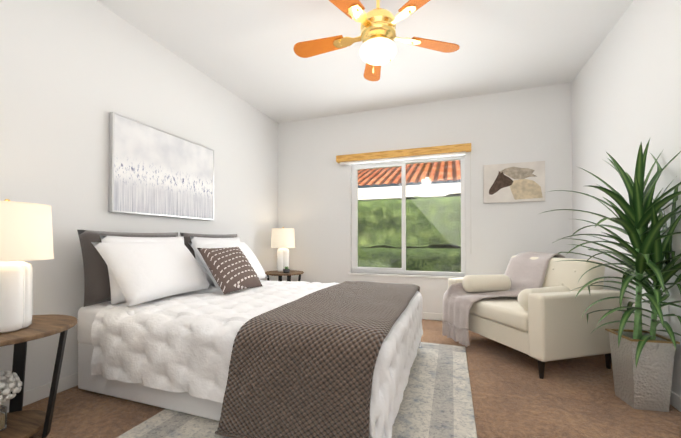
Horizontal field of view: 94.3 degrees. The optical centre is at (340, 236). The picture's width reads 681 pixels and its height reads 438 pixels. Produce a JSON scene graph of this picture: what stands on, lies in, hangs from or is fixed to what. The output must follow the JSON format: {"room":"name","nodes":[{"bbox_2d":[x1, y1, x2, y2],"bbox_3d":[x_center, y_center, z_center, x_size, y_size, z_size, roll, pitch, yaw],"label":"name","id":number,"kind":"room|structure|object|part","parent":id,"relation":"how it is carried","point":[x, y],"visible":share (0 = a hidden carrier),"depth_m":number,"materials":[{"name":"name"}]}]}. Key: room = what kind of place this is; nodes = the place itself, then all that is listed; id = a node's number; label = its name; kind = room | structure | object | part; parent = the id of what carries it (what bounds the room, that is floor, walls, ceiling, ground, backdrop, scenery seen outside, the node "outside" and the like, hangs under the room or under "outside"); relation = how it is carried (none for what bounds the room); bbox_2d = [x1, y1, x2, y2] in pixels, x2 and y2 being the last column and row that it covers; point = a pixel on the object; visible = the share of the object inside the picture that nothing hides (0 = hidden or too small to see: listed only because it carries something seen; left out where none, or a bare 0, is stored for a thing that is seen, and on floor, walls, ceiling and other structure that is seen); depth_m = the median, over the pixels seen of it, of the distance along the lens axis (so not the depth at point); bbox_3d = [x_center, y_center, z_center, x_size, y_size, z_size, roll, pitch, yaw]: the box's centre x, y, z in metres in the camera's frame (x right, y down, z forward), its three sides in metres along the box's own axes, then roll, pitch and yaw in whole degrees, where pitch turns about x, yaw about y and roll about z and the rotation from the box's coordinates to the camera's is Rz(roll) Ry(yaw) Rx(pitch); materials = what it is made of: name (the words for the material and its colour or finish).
{"room":"bedroom","nodes":[
{"label":"bedroom","id":0,"kind":"room"},
{"bbox_2d":[0,0,277,398],"bbox_3d":[-1.720,-0.342,2.629,0.120,2.740,4.750,0,-1,19],"label":"wall","id":1,"kind":"structure","parent":0,"point":[73,73],"depth_m":2.24,"materials":[{"name":"white paint"}]},
{"bbox_2d":[1,373,77,412],"bbox_3d":[-1.664,0.985,2.572,0.012,0.085,4.470,0,-1,19],"label":"baseboard","id":2,"kind":"structure","parent":1,"relation":"attached to","point":[33,395],"depth_m":1.99,"materials":[{"name":"white"}]},
{"bbox_2d":[109,112,213,219],"bbox_3d":[-1.546,-0.554,2.878,0.042,0.754,1.074,0,-1,19],"label":"picture","id":3,"kind":"object","parent":1,"relation":"attached to","point":[153,171],"visible":1,"depth_m":2.72,"materials":[{"name":"white paint"}]},
{"bbox_2d":[8,319,680,437],"bbox_3d":[0.078,1.050,1.981,3.930,0.060,4.750,0,-1,19],"label":"floor","id":4,"kind":"structure","parent":0,"point":[514,395],"depth_m":1.90,"materials":[{"name":"carpet"}]},
{"bbox_2d":[0,314,76,437],"bbox_3d":[-1.670,0.733,1.534,0.600,0.566,0.600,0,-1,19],"label":"nightstand","id":5,"kind":"object","parent":4,"relation":"on","point":[24,423],"visible":0.81,"depth_m":1.61,"materials":[{"name":"brown wood"}]},
{"bbox_2d":[0,370,21,430],"bbox_3d":[-1.701,0.804,1.511,0.279,0.269,0.243,0,-1,19],"label":"flowers","id":6,"kind":"object","parent":5,"relation":"in","point":[10,382],"visible":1,"depth_m":1.53,"materials":[{"name":"white plant"}]},
{"bbox_2d":[0,199,53,333],"bbox_3d":[-1.604,0.134,1.518,0.338,0.629,0.338,0,-1,19],"label":"lamp","id":7,"kind":"object","parent":5,"relation":"on","point":[26,233],"visible":1,"depth_m":1.47,"materials":[{"name":"white ceramic"}]},
{"bbox_2d":[265,270,303,280],"bbox_3d":[-0.759,0.765,4.266,0.520,0.566,0.520,0,-1,19],"label":"nightstand","id":8,"kind":"object","parent":4,"relation":"on","point":[281,274],"visible":0.42,"depth_m":4.15,"materials":[{"name":"brown wood"}]},
{"bbox_2d":[271,227,294,271],"bbox_3d":[-0.781,0.177,4.301,0.328,0.610,0.328,0,-1,19],"label":"lamp","id":9,"kind":"object","parent":8,"relation":"on","point":[283,239],"visible":0.96,"depth_m":4.20,"materials":[{"name":"white ceramic"}]},
{"bbox_2d":[283,266,289,272],"bbox_3d":[-0.704,0.434,4.123,0.090,0.092,0.090,0,-1,19],"label":"succulent","id":10,"kind":"object","parent":8,"relation":"on","point":[286,270],"visible":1,"depth_m":4.09,"materials":[{"name":"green plant"}]},
{"bbox_2d":[117,342,476,437],"bbox_3d":[-0.011,1.016,2.167,1.700,0.012,2.200,0,-1,19],"label":"rug","id":11,"kind":"object","parent":4,"relation":"on","point":[437,402],"visible":0.38,"depth_m":1.81,"materials":[{"name":"grey carpet"}]},
{"bbox_2d":[77,230,422,437],"bbox_3d":[-0.500,0.485,2.471,2.111,1.047,1.767,0,-1,19],"label":"bed","id":12,"kind":"object","parent":11,"relation":"on","point":[213,327],"visible":1,"depth_m":1.77,"materials":[{"name":"white fabric"}]},
{"bbox_2d":[100,235,183,304],"bbox_3d":[-1.431,0.224,2.409,0.203,0.456,0.700,0,-1,19],"label":"pillow","id":13,"kind":"object","parent":12,"relation":"on","point":[118,245],"depth_m":2.14,"materials":[{"name":"white fabric"}]},
{"bbox_2d":[91,241,211,306],"bbox_3d":[-1.337,0.237,2.344,0.365,0.396,0.800,0,-1,19],"label":"pillow","id":14,"kind":"object","parent":12,"relation":"on","point":[136,273],"depth_m":2.12,"materials":[{"name":"white fabric"}]},
{"bbox_2d":[190,236,239,284],"bbox_3d":[-1.174,0.233,3.135,0.207,0.456,0.700,0,-1,19],"label":"pillow","id":15,"kind":"object","parent":12,"relation":"on","point":[196,242],"depth_m":2.91,"materials":[{"name":"white fabric"}]},
{"bbox_2d":[189,242,267,286],"bbox_3d":[-1.071,0.250,3.120,0.366,0.388,0.776,0,-1,19],"label":"pillow","id":16,"kind":"object","parent":12,"relation":"on","point":[193,246],"depth_m":2.97,"materials":[{"name":"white fabric"}]},
{"bbox_2d":[197,247,261,293],"bbox_3d":[-0.926,0.271,2.687,0.342,0.352,0.488,0,-1,19],"label":"cushion","id":17,"kind":"object","parent":12,"relation":"on","point":[232,272],"depth_m":2.59,"materials":[{"name":"brown fabric"}]},
{"bbox_2d":[215,281,419,437],"bbox_3d":[0.065,0.706,2.270,0.847,0.576,1.767,0,-1,19],"label":"knit throw","id":18,"kind":"object","parent":12,"relation":"on","point":[314,363],"depth_m":1.48,"materials":[{"name":"brown fabric"}]},
{"bbox_2d":[442,251,621,378],"bbox_3d":[1.631,0.588,2.844,0.973,0.885,1.120,0,-1,-16],"label":"armchair","id":19,"kind":"object","parent":4,"relation":"on","point":[529,304],"visible":0.98,"depth_m":2.52,"materials":[{"name":"beige fabric"}]},
{"bbox_2d":[442,251,565,346],"bbox_3d":[1.569,0.574,3.065,0.973,0.850,0.600,0,-1,-16],"label":"throw","id":20,"kind":"object","parent":19,"relation":"on","point":[469,301],"depth_m":3.00,"materials":[{"name":"grey fabric"}]},
{"bbox_2d":[543,139,680,411],"bbox_3d":[1.669,0.223,1.983,0.752,1.595,1.073,0,-1,11],"label":"plant","id":21,"kind":"object","parent":4,"relation":"on","point":[642,363],"visible":1,"depth_m":1.88,"materials":[{"name":"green plant"}]},
{"bbox_3d":[1.835,0.812,1.934,0.240,0.416,0.240,0,-1,11],"label":"planter","id":22,"kind":"part","parent":21,"relation":"part of","materials":[{"name":"grey concrete"}]},
{"bbox_2d":[96,0,633,122],"bbox_3d":[0.078,-1.750,2.015,3.930,0.060,4.750,0,-1,19],"label":"ceiling","id":23,"kind":"structure","parent":0,"point":[243,50],"depth_m":2.85,"materials":[{"name":"white paint"}]},
{"bbox_2d":[293,0,459,80],"bbox_3d":[0.204,-1.434,2.152,1.152,0.566,1.204,0,-1,19],"label":"ceiling fan","id":24,"kind":"object","parent":23,"relation":"hanging from","point":[377,37],"visible":1,"depth_m":2.08,"materials":[{"name":"orange wood"}]},
{"bbox_3d":[0.254,-1.230,2.132,0.256,0.084,0.256,0,-1,19],"label":"glass","id":25,"kind":"part","parent":24,"relation":"part of","materials":[{"name":"white glass"}]},
{"bbox_2d":[278,83,572,313],"bbox_3d":[0.838,-0.324,4.163,3.690,2.740,0.160,0,-1,19],"label":"wall","id":26,"kind":"structure","parent":0,"point":[315,177],"depth_m":3.91,"materials":[{"name":"white paint"}]},
{"bbox_2d":[336,143,470,164],"bbox_3d":[0.759,-1.041,4.069,1.710,0.127,0.084,0,-1,19],"label":"valance","id":27,"kind":"object","parent":26,"relation":"attached to","point":[421,153],"visible":0.98,"depth_m":4.01,"materials":[{"name":"brown wood"}]},
{"bbox_2d":[470,152,471,253],"bbox_3d":[1.569,-0.403,3.802,0.014,1.230,0.014,0,-1,19],"label":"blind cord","id":28,"kind":"object","parent":27,"relation":"hanging from","point":[470,182],"visible":0.94,"depth_m":3.80,"materials":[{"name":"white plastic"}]},
{"bbox_2d":[348,272,463,278],"bbox_3d":[0.833,0.511,4.096,1.520,0.030,0.092,0,-1,19],"label":"window sill","id":29,"kind":"structure","parent":26,"relation":"attached to","point":[403,275],"depth_m":4.06,"materials":[{"name":"white"}]},
{"bbox_2d":[352,155,464,275],"bbox_3d":[0.855,-0.254,4.166,1.460,1.500,0.062,0,-1,19],"label":"window","id":30,"kind":"structure","parent":26,"relation":"in","point":[355,211],"depth_m":4.15,"materials":[{"name":"white plastic"}]},
{"bbox_2d":[422,312,442,320],"bbox_3d":[0.809,1.003,4.066,3.666,0.085,0.012,0,-1,19],"label":"baseboard","id":31,"kind":"structure","parent":26,"relation":"attached to","point":[432,316],"depth_m":3.94,"materials":[{"name":"white"}]},
{"bbox_2d":[483,161,544,202],"bbox_3d":[1.999,-0.620,3.655,0.630,0.450,0.032,0,-1,19],"label":"framed picture","id":32,"kind":"object","parent":26,"relation":"attached to","point":[515,182],"visible":0.96,"depth_m":3.64},
{"bbox_2d":[571,0,680,396],"bbox_3d":[1.875,-0.357,1.367,0.120,2.740,4.750,0,-1,19],"label":"wall","id":33,"kind":"structure","parent":0,"point":[625,92],"depth_m":2.36,"materials":[{"name":"white paint"}]},
{"bbox_2d":[604,354,680,411],"bbox_3d":[1.806,0.970,1.354,0.012,0.085,4.470,0,-1,19],"label":"baseboard","id":34,"kind":"structure","parent":33,"relation":"attached to","point":[675,400],"depth_m":1.87,"materials":[{"name":"white"}]},
{"bbox_2d":[661,301,668,322],"bbox_3d":[2.022,0.470,1.968,0.006,0.120,0.075,0,-1,19],"label":"electrical outlet","id":35,"kind":"object","parent":33,"relation":"attached to","point":[665,310],"visible":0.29,"depth_m":1.96,"materials":[{"name":"white plastic"}]},
{"label":"outside","id":36,"kind":"structure","parent":0,"visible":0},
{"bbox_3d":[3.657,1.182,11.709,22.000,0.070,15.700,0,-1,19],"label":"lawn","id":37,"kind":"structure","parent":36,"visible":0},
{"bbox_2d":[358,193,460,248],"bbox_3d":[2.336,0.105,6.448,17.000,1.938,1.127,0,-1,19],"label":"hedge","id":38,"kind":"object","parent":37,"relation":"on","point":[435,209],"depth_m":6.30,"materials":[{"name":"green plant"}]},
{"bbox_2d":[358,244,460,271],"bbox_3d":[1.934,0.582,5.298,13.000,0.955,0.951,0,-1,19],"label":"hedge","id":39,"kind":"object","parent":37,"relation":"on","point":[442,257],"depth_m":5.21,"materials":[{"name":"green plant"}]},
{"bbox_2d":[358,183,460,200],"bbox_3d":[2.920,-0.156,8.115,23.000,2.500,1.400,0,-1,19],"label":"house","id":40,"kind":"structure","parent":37,"relation":"on","point":[414,191],"depth_m":8.15,"materials":[{"name":"white paint"}]},
{"bbox_2d":[358,160,460,185],"bbox_3d":[3.942,-2.622,11.058,23.000,2.541,6.535,0,-1,19],"label":"tiles","id":41,"kind":"structure","parent":40,"relation":"on","point":[390,177],"depth_m":9.74,"materials":[{"name":"orange tile"}]}
]}

